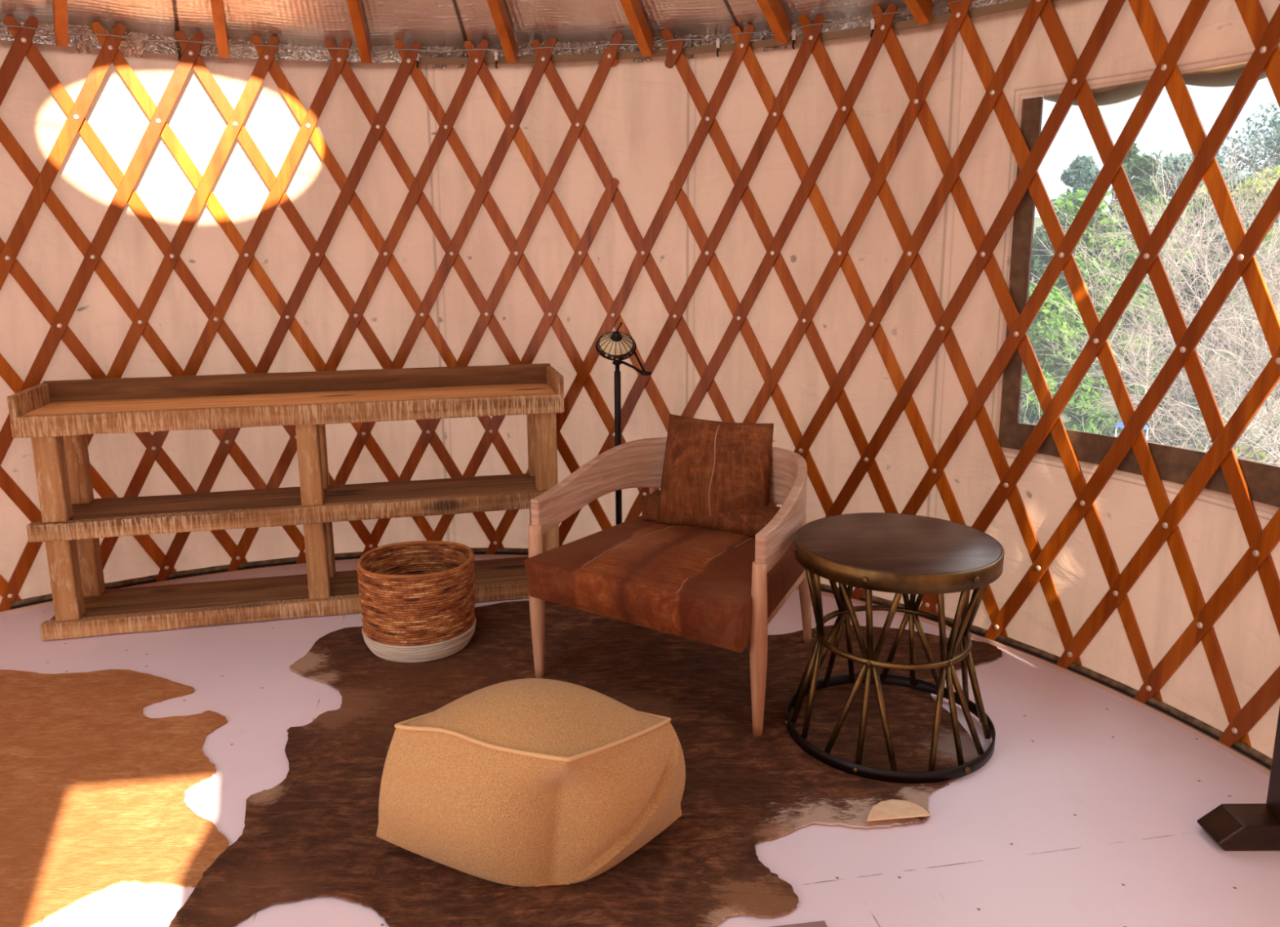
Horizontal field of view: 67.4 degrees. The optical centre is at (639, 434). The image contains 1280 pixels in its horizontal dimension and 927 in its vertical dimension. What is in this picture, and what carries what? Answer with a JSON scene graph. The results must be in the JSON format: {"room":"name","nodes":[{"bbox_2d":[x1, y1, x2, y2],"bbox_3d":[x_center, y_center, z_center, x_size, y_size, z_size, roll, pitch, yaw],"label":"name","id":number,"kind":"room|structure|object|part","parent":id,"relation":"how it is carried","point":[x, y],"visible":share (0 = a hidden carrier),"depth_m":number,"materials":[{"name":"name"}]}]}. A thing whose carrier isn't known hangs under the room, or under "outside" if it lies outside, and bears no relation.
{"room":"traditional dwelling","nodes":[
{"label":"traditional dwelling","id":0,"kind":"room"},
{"bbox_2d":[361,617,475,662],"bbox_3d":[-0.737,0.665,3.221,0.374,0.066,0.374,0,12,0],"label":"base","id":1,"kind":"object","parent":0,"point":[439,647],"depth_m":3.07,"materials":[{"name":"white wicker"}]},
{"bbox_2d":[0,0,933,47],"bbox_3d":[-0.730,-1.507,1.250,4.902,1.032,4.902,7,14,32],"label":"ceiling","id":2,"kind":"structure","parent":0,"point":[303,23],"depth_m":3.49,"materials":[{"name":"fabric"}]},
{"bbox_2d":[52,0,68,47],"bbox_3d":[-1.519,-1.738,2.468,0.039,1.105,1.876,-8,14,-32],"label":"rafter","id":3,"kind":"object","parent":2,"relation":"attached to","point":[60,7],"visible":1,"depth_m":3.23,"materials":[{"name":"brown wood"}]},
{"bbox_2d":[209,0,229,57],"bbox_3d":[-1.232,-1.768,2.606,0.039,1.105,1.876,-4,12,-19],"label":"rafter","id":4,"kind":"object","parent":2,"relation":"attached to","point":[217,6],"visible":1,"depth_m":3.41,"materials":[{"name":"brown wood"}]},
{"bbox_2d":[346,0,371,62],"bbox_3d":[-0.927,-1.784,2.679,0.039,1.105,1.876,-2,12,-8],"label":"rafter","id":5,"kind":"object","parent":2,"relation":"attached to","point":[355,6],"visible":1,"depth_m":3.51,"materials":[{"name":"brown wood"}]},
{"bbox_2d":[486,0,517,62],"bbox_3d":[-0.584,-1.787,2.685,0.038,1.105,1.876,1,12,6],"label":"rafter","id":6,"kind":"object","parent":2,"relation":"attached to","point":[497,7],"visible":1,"depth_m":3.52,"materials":[{"name":"brown wood"}]},
{"bbox_2d":[619,0,654,57],"bbox_3d":[-0.263,-1.775,2.617,0.038,1.105,1.876,4,12,18],"label":"rafter","id":7,"kind":"object","parent":2,"relation":"attached to","point":[633,9],"visible":1,"depth_m":3.44,"materials":[{"name":"brown wood"}]},
{"bbox_2d":[756,0,791,44],"bbox_3d":[0.029,-1.750,2.484,0.038,1.105,1.876,7,13,31],"label":"rafter","id":8,"kind":"object","parent":2,"relation":"attached to","point":[773,11],"visible":1,"depth_m":3.27,"materials":[{"name":"brown wood"}]},
{"bbox_2d":[903,0,934,24],"bbox_3d":[0.278,-1.713,2.298,0.038,1.105,1.876,10,16,42],"label":"rafter","id":9,"kind":"object","parent":2,"relation":"attached to","point":[921,10],"visible":1,"depth_m":3.02,"materials":[{"name":"brown wood"}]},
{"bbox_2d":[0,0,1279,759],"bbox_3d":[-0.722,-0.098,2.145,4.839,2.008,3.649,0,12,0],"label":"wall","id":10,"kind":"structure","parent":0,"point":[642,122],"depth_m":3.58,"materials":[{"name":"fabric"}]},
{"bbox_2d":[0,15,735,612],"bbox_3d":[-1.277,-0.396,3.401,3.756,2.093,0.912,-4,12,-16],"label":"lattice section","id":11,"kind":"object","parent":10,"relation":"attached to","point":[23,46],"visible":0.77,"depth_m":3.72,"materials":[{"name":"brown wood"}]},
{"bbox_2d":[0,0,964,52],"bbox_3d":[-0.599,-1.299,2.815,4.600,0.012,1.766,1,12,5],"label":"cable","id":12,"kind":"object","parent":11,"relation":"attached to","point":[957,0],"visible":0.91,"depth_m":3.49,"materials":[{"name":"silver metal"}]},
{"bbox_2d":[415,53,419,68],"bbox_3d":[-0.860,-1.445,3.703,0.017,0.065,0.017,-1,12,-3],"label":"clip","id":13,"kind":"object","parent":10,"relation":"attached to","point":[418,55],"visible":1,"depth_m":3.70,"materials":[{"name":"white plastic"}]},
{"bbox_2d":[493,50,498,69],"bbox_3d":[-0.554,-1.446,3.700,0.017,0.065,0.017,1,12,4],"label":"clip","id":14,"kind":"object","parent":10,"relation":"attached to","point":[495,53],"visible":1,"depth_m":3.70,"materials":[{"name":"white plastic"}]},
{"bbox_2d":[0,0,1014,68],"bbox_3d":[-0.729,-0.998,1.353,4.854,0.116,4.850,0,12,0],"label":"ceiling","id":15,"kind":"structure","parent":10,"relation":"attached to","point":[129,47],"depth_m":3.54,"materials":[{"name":"metal"}]},
{"bbox_2d":[0,547,1272,776],"bbox_3d":[-0.316,0.789,2.708,4.830,0.041,2.730,4,12,22],"label":"baseboard","id":16,"kind":"structure","parent":10,"relation":"attached to","point":[1213,731],"depth_m":3.18,"materials":[{"name":"brown wood"}]},
{"bbox_2d":[715,38,720,57],"bbox_3d":[0.283,-1.407,3.487,0.017,0.065,0.017,5,13,25],"label":"clip","id":17,"kind":"object","parent":10,"relation":"attached to","point":[717,41],"visible":1,"depth_m":3.48,"materials":[{"name":"white plastic"}]},
{"bbox_2d":[415,0,1058,64],"bbox_3d":[0.566,-1.307,2.983,3.232,0.025,0.623,9,14,37],"label":"trim","id":18,"kind":"structure","parent":10,"relation":"attached to","point":[1016,4],"depth_m":3.48,"materials":[{"name":"brown"}]},
{"bbox_2d":[791,29,796,49],"bbox_3d":[0.536,-1.381,3.352,0.017,0.065,0.017,7,13,31],"label":"clip","id":19,"kind":"object","parent":10,"relation":"attached to","point":[793,33],"visible":1,"depth_m":3.35,"materials":[{"name":"white plastic"}]},
{"bbox_2d":[870,18,875,37],"bbox_3d":[0.772,-1.349,3.189,0.017,0.065,0.017,9,15,38],"label":"clip","id":20,"kind":"object","parent":10,"relation":"attached to","point":[872,21],"visible":1,"depth_m":3.19,"materials":[{"name":"white plastic"}]},
{"bbox_2d":[486,0,1279,746],"bbox_3d":[0.859,-0.248,2.611,1.010,2.095,3.917,-8,14,-34],"label":"lattice section","id":21,"kind":"object","parent":10,"relation":"attached to","point":[1264,36],"visible":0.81,"depth_m":2.96,"materials":[{"name":"brown wood"}]},
{"bbox_2d":[998,96,1279,507],"bbox_3d":[1.478,-0.373,2.386,0.119,1.098,1.420,-5,12,-21],"label":"window","id":22,"kind":"structure","parent":10,"relation":"in","point":[1175,464],"depth_m":2.89,"materials":[{"name":"brown wood"}]},
{"bbox_2d":[1043,62,1266,106],"bbox_3d":[1.528,-0.901,2.272,0.160,0.101,1.405,-5,12,-21],"label":"rolled shade","id":23,"kind":"object","parent":10,"relation":"attached to","point":[1228,75],"visible":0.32,"depth_m":2.53,"materials":[{"name":"brown fabric"}]},
{"bbox_2d":[0,558,1279,926],"bbox_3d":[-0.716,1.063,1.773,4.934,0.120,4.934,0,12,0],"label":"floor","id":24,"kind":"structure","parent":0,"point":[1086,806],"depth_m":2.30,"materials":[{"name":"white paint"}]},
{"bbox_2d":[0,669,228,926],"bbox_3d":[-1.671,0.867,2.452,1.666,0.004,1.116,11,16,44],"label":"cowhide rug","id":25,"kind":"object","parent":24,"relation":"on","point":[93,787],"visible":1,"depth_m":2.38,"materials":[{"name":"brown fur"}]},
{"bbox_2d":[7,363,564,640],"bbox_3d":[-1.196,0.209,3.536,1.813,0.851,0.329,-3,12,-13],"label":"bookcase","id":26,"kind":"object","parent":24,"relation":"on","point":[58,416],"visible":0.8,"depth_m":3.44,"materials":[{"name":"brown wood"}]},
{"bbox_3d":[-1.972,0.122,3.218,0.076,0.342,0.070,-3,12,-13],"label":"post","id":27,"kind":"part","parent":26,"relation":"part of","materials":[{"name":"brown wood"}]},
{"bbox_3d":[-1.970,0.489,3.292,0.076,0.293,0.070,-3,12,-13],"label":"post","id":28,"kind":"part","parent":26,"relation":"part of","materials":[{"name":"brown wood"}]},
{"bbox_3d":[-2.025,0.077,3.438,0.076,0.342,0.067,-3,12,-13],"label":"post","id":29,"kind":"part","parent":26,"relation":"part of","materials":[{"name":"brown wood"}]},
{"bbox_3d":[-2.023,0.445,3.512,0.076,0.293,0.067,-3,12,-13],"label":"post","id":30,"kind":"part","parent":26,"relation":"part of","materials":[{"name":"brown wood"}]},
{"bbox_3d":[-1.162,0.623,3.481,1.805,0.061,0.048,-3,12,-13],"label":"shelf rail","id":31,"kind":"part","parent":26,"relation":"part of","materials":[{"name":"brown wood"}]},
{"bbox_3d":[-1.169,0.281,3.410,1.795,0.063,0.048,-3,12,-13],"label":"shelf rail","id":32,"kind":"part","parent":26,"relation":"part of","materials":[{"name":"brown wood"}]},
{"bbox_3d":[-1.164,-0.071,3.332,1.805,0.073,0.033,-3,12,-13],"label":"rail","id":33,"kind":"part","parent":26,"relation":"part of","materials":[{"name":"brown wood"}]},
{"bbox_3d":[-1.170,0.080,3.401,0.072,0.342,0.070,-3,12,-13],"label":"post","id":34,"kind":"part","parent":26,"relation":"part of","materials":[{"name":"brown wood"}]},
{"bbox_3d":[-1.168,0.447,3.476,0.072,0.293,0.070,-3,12,-13],"label":"post","id":35,"kind":"part","parent":26,"relation":"part of","materials":[{"name":"brown wood"}]},
{"bbox_3d":[-1.223,0.035,3.621,0.072,0.342,0.067,-3,12,-13],"label":"post","id":36,"kind":"part","parent":26,"relation":"part of","materials":[{"name":"brown wood"}]},
{"bbox_3d":[-1.221,0.403,3.696,0.072,0.293,0.067,-3,12,-13],"label":"post","id":37,"kind":"part","parent":26,"relation":"part of","materials":[{"name":"brown wood"}]},
{"bbox_3d":[-0.405,-0.007,3.808,0.077,0.342,0.067,-3,12,-13],"label":"post","id":38,"kind":"part","parent":26,"relation":"part of","materials":[{"name":"brown wood"}]},
{"bbox_3d":[-0.353,0.037,3.588,0.077,0.342,0.070,-3,12,-13],"label":"post","id":39,"kind":"part","parent":26,"relation":"part of","materials":[{"name":"brown wood"}]},
{"bbox_3d":[-0.351,0.405,3.662,0.077,0.293,0.070,-3,12,-13],"label":"post","id":40,"kind":"part","parent":26,"relation":"part of","materials":[{"name":"brown wood"}]},
{"bbox_2d":[168,600,1002,926],"bbox_3d":[0.034,0.802,2.664,2.296,0.020,1.910,0,12,0],"label":"cowhide rug","id":41,"kind":"object","parent":24,"relation":"on","point":[312,834],"visible":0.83,"depth_m":2.40,"materials":[{"name":"brown fur"}]},
{"bbox_2d":[356,541,475,662],"bbox_3d":[-0.738,0.549,3.197,0.381,0.303,0.381,-1,12,-3],"label":"woven basket","id":42,"kind":"object","parent":41,"relation":"on","point":[417,598],"visible":1,"depth_m":3.06,"materials":[{"name":"brown wicker"}]},
{"bbox_2d":[376,678,685,887],"bbox_3d":[-0.233,0.719,2.113,0.594,0.395,0.425,5,13,25],"label":"pouf","id":43,"kind":"object","parent":41,"relation":"on","point":[527,782],"visible":1,"depth_m":1.98,"materials":[{"name":"beige fabric"}]},
{"bbox_2d":[524,437,811,737],"bbox_3d":[0.141,0.407,2.962,0.769,0.667,0.753,6,13,29],"label":"armchair","id":44,"kind":"object","parent":41,"relation":"on","point":[720,580],"visible":0.89,"depth_m":2.78,"materials":[{"name":"brown leather"}]},
{"bbox_3d":[-0.312,0.508,2.912,0.047,0.490,0.048,6,13,29],"label":"leg","id":45,"kind":"part","parent":44,"relation":"part of","materials":[{"name":"brown wood"}]},
{"bbox_3d":[0.064,0.406,3.380,0.044,0.505,0.114,6,13,29],"label":"leg","id":46,"kind":"part","parent":44,"relation":"part of","materials":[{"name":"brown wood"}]},
{"bbox_2d":[524,515,804,653],"bbox_3d":[0.131,0.404,2.932,0.696,0.158,0.694,6,13,29],"label":"seat cushion","id":47,"kind":"object","parent":44,"relation":"on","point":[694,583],"depth_m":2.72,"materials":[{"name":"brown leather"}]},
{"bbox_3d":[0.153,0.178,2.939,0.750,0.209,0.627,6,13,29],"label":"rail","id":48,"kind":"part","parent":44,"relation":"part of","materials":[{"name":"brown wood"}]},
{"bbox_2d":[641,490,780,537],"bbox_3d":[0.247,0.250,3.133,0.530,0.092,0.145,6,13,29],"label":"cushion","id":49,"kind":"object","parent":44,"relation":"on","point":[744,522],"depth_m":3.05,"materials":[{"name":"brown leather"}]},
{"bbox_2d":[655,413,773,526],"bbox_3d":[0.240,0.131,3.115,0.368,0.377,0.147,3,12,16],"label":"throw pillow","id":50,"kind":"object","parent":44,"relation":"on","point":[710,468],"visible":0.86,"depth_m":3.07,"materials":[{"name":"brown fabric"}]},
{"bbox_3d":[0.317,0.576,2.564,0.047,0.490,0.048,6,13,29],"label":"leg","id":51,"kind":"part","parent":44,"relation":"part of","materials":[{"name":"brown wood"}]},
{"bbox_3d":[0.148,0.471,2.987,0.675,0.049,0.590,6,13,29],"label":"seat frame","id":52,"kind":"part","parent":44,"relation":"part of","materials":[{"name":"brown wood"}]},
{"bbox_3d":[0.531,0.456,3.121,0.044,0.505,0.114,6,13,29],"label":"leg","id":53,"kind":"part","parent":44,"relation":"part of","materials":[{"name":"brown wood"}]},
{"bbox_2d":[784,512,1004,783],"bbox_3d":[0.681,0.543,2.592,0.570,0.540,0.556,0,12,0],"label":"side table","id":54,"kind":"object","parent":41,"relation":"on","point":[900,554],"visible":1,"depth_m":2.45,"materials":[{"name":"gold metal"}]},
{"bbox_3d":[0.456,0.668,2.620,0.084,0.254,0.017,0,12,0],"label":"rod","id":55,"kind":"part","parent":54,"relation":"part of","materials":[{"name":"gold metal"}]},
{"bbox_3d":[0.464,0.658,2.668,0.016,0.256,0.111,-8,14,-32],"label":"rod","id":56,"kind":"part","parent":54,"relation":"part of","materials":[{"name":"gold metal"}]},
{"bbox_3d":[0.462,0.419,2.569,0.068,0.245,0.017,0,12,0],"label":"rod","id":57,"kind":"part","parent":54,"relation":"part of","materials":[{"name":"gold metal"}]},
{"bbox_3d":[0.463,0.678,2.572,0.016,0.256,0.111,7,14,33],"label":"rod","id":58,"kind":"part","parent":54,"relation":"part of","materials":[{"name":"gold metal"}]},
{"bbox_3d":[0.469,0.428,2.524,0.015,0.247,0.098,6,13,27],"label":"rod","id":59,"kind":"part","parent":54,"relation":"part of","materials":[{"name":"gold metal"}]},
{"bbox_3d":[0.532,0.635,2.780,0.111,0.256,0.016,0,12,4],"label":"rod","id":60,"kind":"part","parent":54,"relation":"part of","materials":[{"name":"gold metal"}]},
{"bbox_3d":[0.571,0.629,2.811,0.016,0.254,0.083,-7,13,-29],"label":"rod","id":61,"kind":"part","parent":54,"relation":"part of","materials":[{"name":"gold metal"}]},
{"bbox_3d":[0.537,0.387,2.724,0.099,0.247,0.016,-1,12,-3],"label":"rod","id":62,"kind":"part","parent":54,"relation":"part of","materials":[{"name":"gold metal"}]},
{"bbox_3d":[0.573,0.381,2.753,0.016,0.245,0.067,-7,13,-29],"label":"rod","id":63,"kind":"part","parent":54,"relation":"part of","materials":[{"name":"gold metal"}]},
{"bbox_3d":[0.529,0.701,2.458,0.111,0.256,0.016,-1,12,-3],"label":"rod","id":64,"kind":"part","parent":54,"relation":"part of","materials":[{"name":"gold metal"}]},
{"bbox_3d":[0.617,0.625,2.827,0.015,0.256,0.110,6,13,27],"label":"rod","id":65,"kind":"part","parent":54,"relation":"part of","materials":[{"name":"gold metal"}]},
{"bbox_3d":[0.617,0.378,2.769,0.016,0.247,0.099,7,14,33],"label":"rod","id":66,"kind":"part","parent":54,"relation":"part of","materials":[{"name":"gold metal"}]},
{"bbox_3d":[0.534,0.451,2.412,0.099,0.247,0.022,0,12,0],"label":"rod","id":67,"kind":"part","parent":54,"relation":"part of","materials":[{"name":"gold metal"}]},
{"bbox_3d":[0.567,0.707,2.427,0.016,0.254,0.083,6,13,30],"label":"rod","id":68,"kind":"part","parent":54,"relation":"part of","materials":[{"name":"gold metal"}]},
{"bbox_3d":[0.570,0.457,2.383,0.016,0.245,0.068,6,13,30],"label":"rod","id":69,"kind":"part","parent":54,"relation":"part of","materials":[{"name":"gold metal"}]},
{"bbox_3d":[0.613,0.710,2.409,0.015,0.256,0.110,-6,13,-26],"label":"rod","id":70,"kind":"part","parent":54,"relation":"part of","materials":[{"name":"gold metal"}]},
{"bbox_3d":[0.613,0.460,2.366,0.016,0.247,0.099,-8,14,-32],"label":"rod","id":71,"kind":"part","parent":54,"relation":"part of","materials":[{"name":"gold metal"}]},
{"bbox_3d":[0.750,0.625,2.826,0.015,0.256,0.110,-6,13,-26],"label":"rod","id":72,"kind":"part","parent":54,"relation":"part of","materials":[{"name":"gold metal"}]},
{"bbox_3d":[0.748,0.377,2.768,0.016,0.247,0.099,-8,14,-32],"label":"rod","id":73,"kind":"part","parent":54,"relation":"part of","materials":[{"name":"gold metal"}]},
{"bbox_3d":[0.796,0.628,2.808,0.016,0.254,0.083,6,13,30],"label":"rod","id":74,"kind":"part","parent":54,"relation":"part of","materials":[{"name":"gold metal"}]},
{"bbox_3d":[0.791,0.381,2.751,0.016,0.245,0.068,6,13,30],"label":"rod","id":75,"kind":"part","parent":54,"relation":"part of","materials":[{"name":"gold metal"}]},
{"bbox_3d":[0.827,0.386,2.721,0.099,0.247,0.016,0,12,4],"label":"rod","id":76,"kind":"part","parent":54,"relation":"part of","materials":[{"name":"gold metal"}]},
{"bbox_3d":[0.835,0.634,2.777,0.111,0.256,0.016,-1,12,-3],"label":"rod","id":77,"kind":"part","parent":54,"relation":"part of","materials":[{"name":"gold metal"}]},
{"bbox_3d":[0.746,0.710,2.408,0.015,0.256,0.110,6,13,27],"label":"rod","id":78,"kind":"part","parent":54,"relation":"part of","materials":[{"name":"gold metal"}]},
{"bbox_3d":[0.744,0.459,2.365,0.016,0.247,0.099,7,14,33],"label":"rod","id":79,"kind":"part","parent":54,"relation":"part of","materials":[{"name":"gold metal"}]},
{"bbox_3d":[0.793,0.706,2.425,0.016,0.254,0.083,-7,13,-29],"label":"rod","id":80,"kind":"part","parent":54,"relation":"part of","materials":[{"name":"gold metal"}]},
{"bbox_3d":[0.787,0.456,2.381,0.016,0.245,0.067,-7,13,-29],"label":"rod","id":81,"kind":"part","parent":54,"relation":"part of","materials":[{"name":"gold metal"}]},
{"bbox_3d":[0.900,0.657,2.663,0.016,0.256,0.111,7,14,33],"label":"rod","id":82,"kind":"part","parent":54,"relation":"part of","materials":[{"name":"gold metal"}]},
{"bbox_3d":[0.891,0.409,2.610,0.015,0.247,0.098,6,13,27],"label":"rod","id":83,"kind":"part","parent":54,"relation":"part of","materials":[{"name":"gold metal"}]},
{"bbox_3d":[0.824,0.450,2.409,0.099,0.247,0.020,0,12,0],"label":"rod","id":84,"kind":"part","parent":54,"relation":"part of","materials":[{"name":"gold metal"}]},
{"bbox_3d":[0.831,0.700,2.455,0.111,0.256,0.016,0,12,4],"label":"rod","id":85,"kind":"part","parent":54,"relation":"part of","materials":[{"name":"gold metal"}]},
{"bbox_3d":[0.908,0.667,2.615,0.084,0.254,0.017,0,12,0],"label":"rod","id":86,"kind":"part","parent":54,"relation":"part of","materials":[{"name":"gold metal"}]},
{"bbox_3d":[0.890,0.427,2.520,0.053,0.247,0.091,0,12,0],"label":"rod","id":87,"kind":"part","parent":54,"relation":"part of","materials":[{"name":"gold metal"}]},
{"bbox_3d":[0.899,0.676,2.567,0.016,0.256,0.111,-8,14,-32],"label":"rod","id":88,"kind":"part","parent":54,"relation":"part of","materials":[{"name":"gold metal"}]},
{"bbox_2d":[595,322,651,525],"bbox_3d":[-0.076,0.084,3.666,0.244,1.038,0.230,0,12,0],"label":"floor lamp","id":89,"kind":"object","parent":24,"relation":"on","point":[616,346],"visible":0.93,"depth_m":3.57,"materials":[{"name":"black metal"}]},
{"bbox_3d":[-0.089,-0.333,3.549,0.136,0.092,0.110,0,12,0],"label":"lamp shade","id":90,"kind":"part","parent":89,"relation":"part of","materials":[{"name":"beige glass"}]},
{"bbox_3d":[-0.015,-0.268,3.596,0.120,0.100,0.028,-2,12,-10],"label":"swing arm","id":91,"kind":"part","parent":89,"relation":"part of","materials":[{"name":"black metal"}]},
{"bbox_2d":[770,920,827,926],"bbox_3d":[0.320,1.003,1.725,0.141,0.006,0.351,-2,12,-8],"label":"floor mat","id":92,"kind":"object","parent":24,"relation":"on","point":[816,924],"visible":1,"depth_m":1.89,"materials":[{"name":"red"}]},
{"bbox_2d":[1196,706,1279,851],"bbox_3d":[1.418,0.558,2.091,0.287,0.720,0.090,0,12,0],"label":"stand","id":93,"kind":"object","parent":24,"relation":"on","point":[1233,827],"visible":1,"depth_m":2.13,"materials":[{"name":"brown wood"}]},
{"bbox_3d":[1.455,0.528,2.085,0.075,0.658,0.060,0,12,0],"label":"post","id":94,"kind":"part","parent":93,"relation":"part of","materials":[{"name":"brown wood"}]},
{"label":"outside","id":95,"kind":"structure","parent":0,"visible":0},
{"bbox_2d":[1032,216,1279,465],"bbox_3d":[12.845,-5.702,34.010,56.889,4.792,38.439,-9,14,-37],"label":"ground","id":96,"kind":"structure","parent":95,"point":[1037,220],"depth_m":17.71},
{"bbox_2d":[1019,283,1079,425],"bbox_3d":[4.329,-0.147,10.733,0.802,3.063,0.893,-1,12,-5],"label":"leafy bush","id":97,"kind":"object","parent":96,"relation":"on","point":[1048,305],"visible":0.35,"depth_m":10.37,"materials":[{"name":"green plant"}]},
{"bbox_2d":[1033,197,1066,369],"bbox_3d":[7.766,-2.478,18.262,1.331,3.992,1.425,10,15,40],"label":"conifer tree","id":98,"kind":"object","parent":96,"relation":"on","point":[1061,219],"visible":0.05,"depth_m":17.86,"materials":[{"name":"green plant"}]},
{"bbox_2d":[1022,226,1078,424],"bbox_3d":[6.444,-1.545,15.828,1.528,3.749,1.708,3,12,14],"label":"leafy tree","id":99,"kind":"object","parent":96,"relation":"on","point":[1038,256],"visible":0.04,"depth_m":15.48,"materials":[{"name":"green plant"}]},
{"bbox_2d":[1042,154,1101,265],"bbox_3d":[9.774,-3.914,21.610,1.404,4.648,1.107,0,12,0],"label":"conifer tree","id":100,"kind":"object","parent":96,"relation":"on","point":[1080,175],"visible":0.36,"depth_m":21.01,"materials":[{"name":"green plant"}]},
{"bbox_2d":[1035,187,1127,387],"bbox_3d":[8.221,-2.510,17.999,1.788,4.159,2.173,7,13,31],"label":"leafy tree","id":101,"kind":"object","parent":96,"relation":"on","point":[1069,195],"visible":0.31,"depth_m":17.47,"materials":[{"name":"green plant"}]},
{"bbox_2d":[1056,297,1111,435],"bbox_3d":[5.391,-0.187,11.834,0.741,3.003,1.002,-2,12,-10],"label":"leafy bush","id":102,"kind":"object","parent":96,"relation":"on","point":[1078,426],"visible":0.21,"depth_m":11.48,"materials":[{"name":"green plant"}]},
{"bbox_2d":[1087,276,1176,436],"bbox_3d":[6.732,-0.511,13.109,0.900,3.302,1.094,0,12,0],"label":"leafy bush","id":103,"kind":"object","parent":96,"relation":"on","point":[1096,419],"visible":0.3,"depth_m":12.75,"materials":[{"name":"green plant"}]},
{"bbox_2d":[1115,421,1149,439],"bbox_3d":[5.562,0.622,10.986,0.260,1.760,0.260,-4,12,-17],"label":"canopy","id":104,"kind":"object","parent":96,"relation":"on","point":[1121,423],"visible":0.06,"depth_m":10.85,"materials":[{"name":"blue fabric"}]},
{"bbox_2d":[1104,142,1164,257],"bbox_3d":[12.572,-5.062,24.675,1.702,4.848,1.881,6,13,30],"label":"conifer tree","id":105,"kind":"object","parent":96,"relation":"on","point":[1140,186],"visible":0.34,"depth_m":24.00,"materials":[{"name":"green plant"}]},
{"bbox_2d":[1078,194,1197,366],"bbox_3d":[10.120,-2.903,19.594,2.196,3.874,2.470,8,14,37],"label":"leafy tree","id":106,"kind":"object","parent":96,"relation":"on","point":[1126,269],"visible":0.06,"depth_m":19.03,"materials":[{"name":"green plant"}]},
{"bbox_2d":[1019,90,1279,466],"bbox_3d":[4.061,-0.069,6.099,4.273,5.206,4.708,-9,15,-37],"label":"bare tree","id":107,"kind":"object","parent":96,"relation":"on","point":[1273,428],"visible":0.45,"depth_m":6.21,"materials":[{"name":"grey plant"}]},
{"bbox_2d":[1020,266,1279,462],"bbox_3d":[5.532,0.309,8.124,4.229,4.175,3.833,-4,12,-17],"label":"bare tree","id":108,"kind":"object","parent":96,"relation":"on","point":[1162,410],"visible":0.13,"depth_m":8.35,"materials":[{"name":"grey plant"}]},
{"bbox_2d":[1128,149,1204,248],"bbox_3d":[15.788,-6.424,29.409,2.568,4.398,2.700,0,12,0],"label":"leafy tree","id":109,"kind":"object","parent":96,"relation":"on","point":[1175,167],"visible":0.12,"depth_m":28.48,"materials":[{"name":"green plant"}]},
{"bbox_2d":[1137,343,1226,445],"bbox_3d":[8.662,-0.574,15.467,1.010,1.866,1.588,-4,12,-18],"label":"leafy bush","id":110,"kind":"object","parent":96,"relation":"on","point":[1192,400],"visible":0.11,"depth_m":15.20,"materials":[{"name":"green plant"}]},
{"bbox_2d":[1167,186,1253,353],"bbox_3d":[11.932,-3.333,20.589,2.472,3.904,2.575,4,12,20],"label":"leafy tree","id":111,"kind":"object","parent":96,"relation":"on","point":[1186,291],"visible":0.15,"depth_m":20.11,"materials":[{"name":"green plant"}]},
{"bbox_2d":[1183,151,1252,228],"bbox_3d":[18.629,-7.167,31.378,2.798,4.441,3.977,0,12,0],"label":"leafy tree","id":112,"kind":"object","parent":96,"relation":"on","point":[1225,174],"visible":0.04,"depth_m":30.29,"materials":[{"name":"green plant"}]},
{"bbox_2d":[1196,417,1267,463],"bbox_3d":[4.815,0.735,7.956,0.621,1.838,0.507,4,12,22],"label":"leafy bush","id":113,"kind":"object","parent":96,"relation":"on","point":[1237,449],"visible":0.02,"depth_m":7.76,"materials":[{"name":"yellow plant"}]},
{"bbox_2d":[1186,164,1279,351],"bbox_3d":[13.134,-3.686,20.901,2.623,4.257,2.578,4,12,22],"label":"leafy tree","id":114,"kind":"object","parent":96,"relation":"on","point":[1248,188],"visible":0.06,"depth_m":20.39,"materials":[{"name":"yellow plant"}]},
{"bbox_2d":[1219,102,1279,235],"bbox_3d":[21.844,-8.345,32.211,4.660,5.790,4.446,0,12,0],"label":"leafy tree","id":115,"kind":"object","parent":96,"relation":"on","point":[1272,122],"visible":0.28,"depth_m":32.23,"materials":[{"name":"green plant"}]},
{"bbox_2d":[1222,214,1279,396],"bbox_3d":[11.813,-2.469,17.199,2.557,4.158,1.808,0,12,0],"label":"leafy tree","id":116,"kind":"object","parent":96,"relation":"on","point":[1267,237],"visible":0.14,"depth_m":17.18,"materials":[{"name":"green plant"}]}
]}

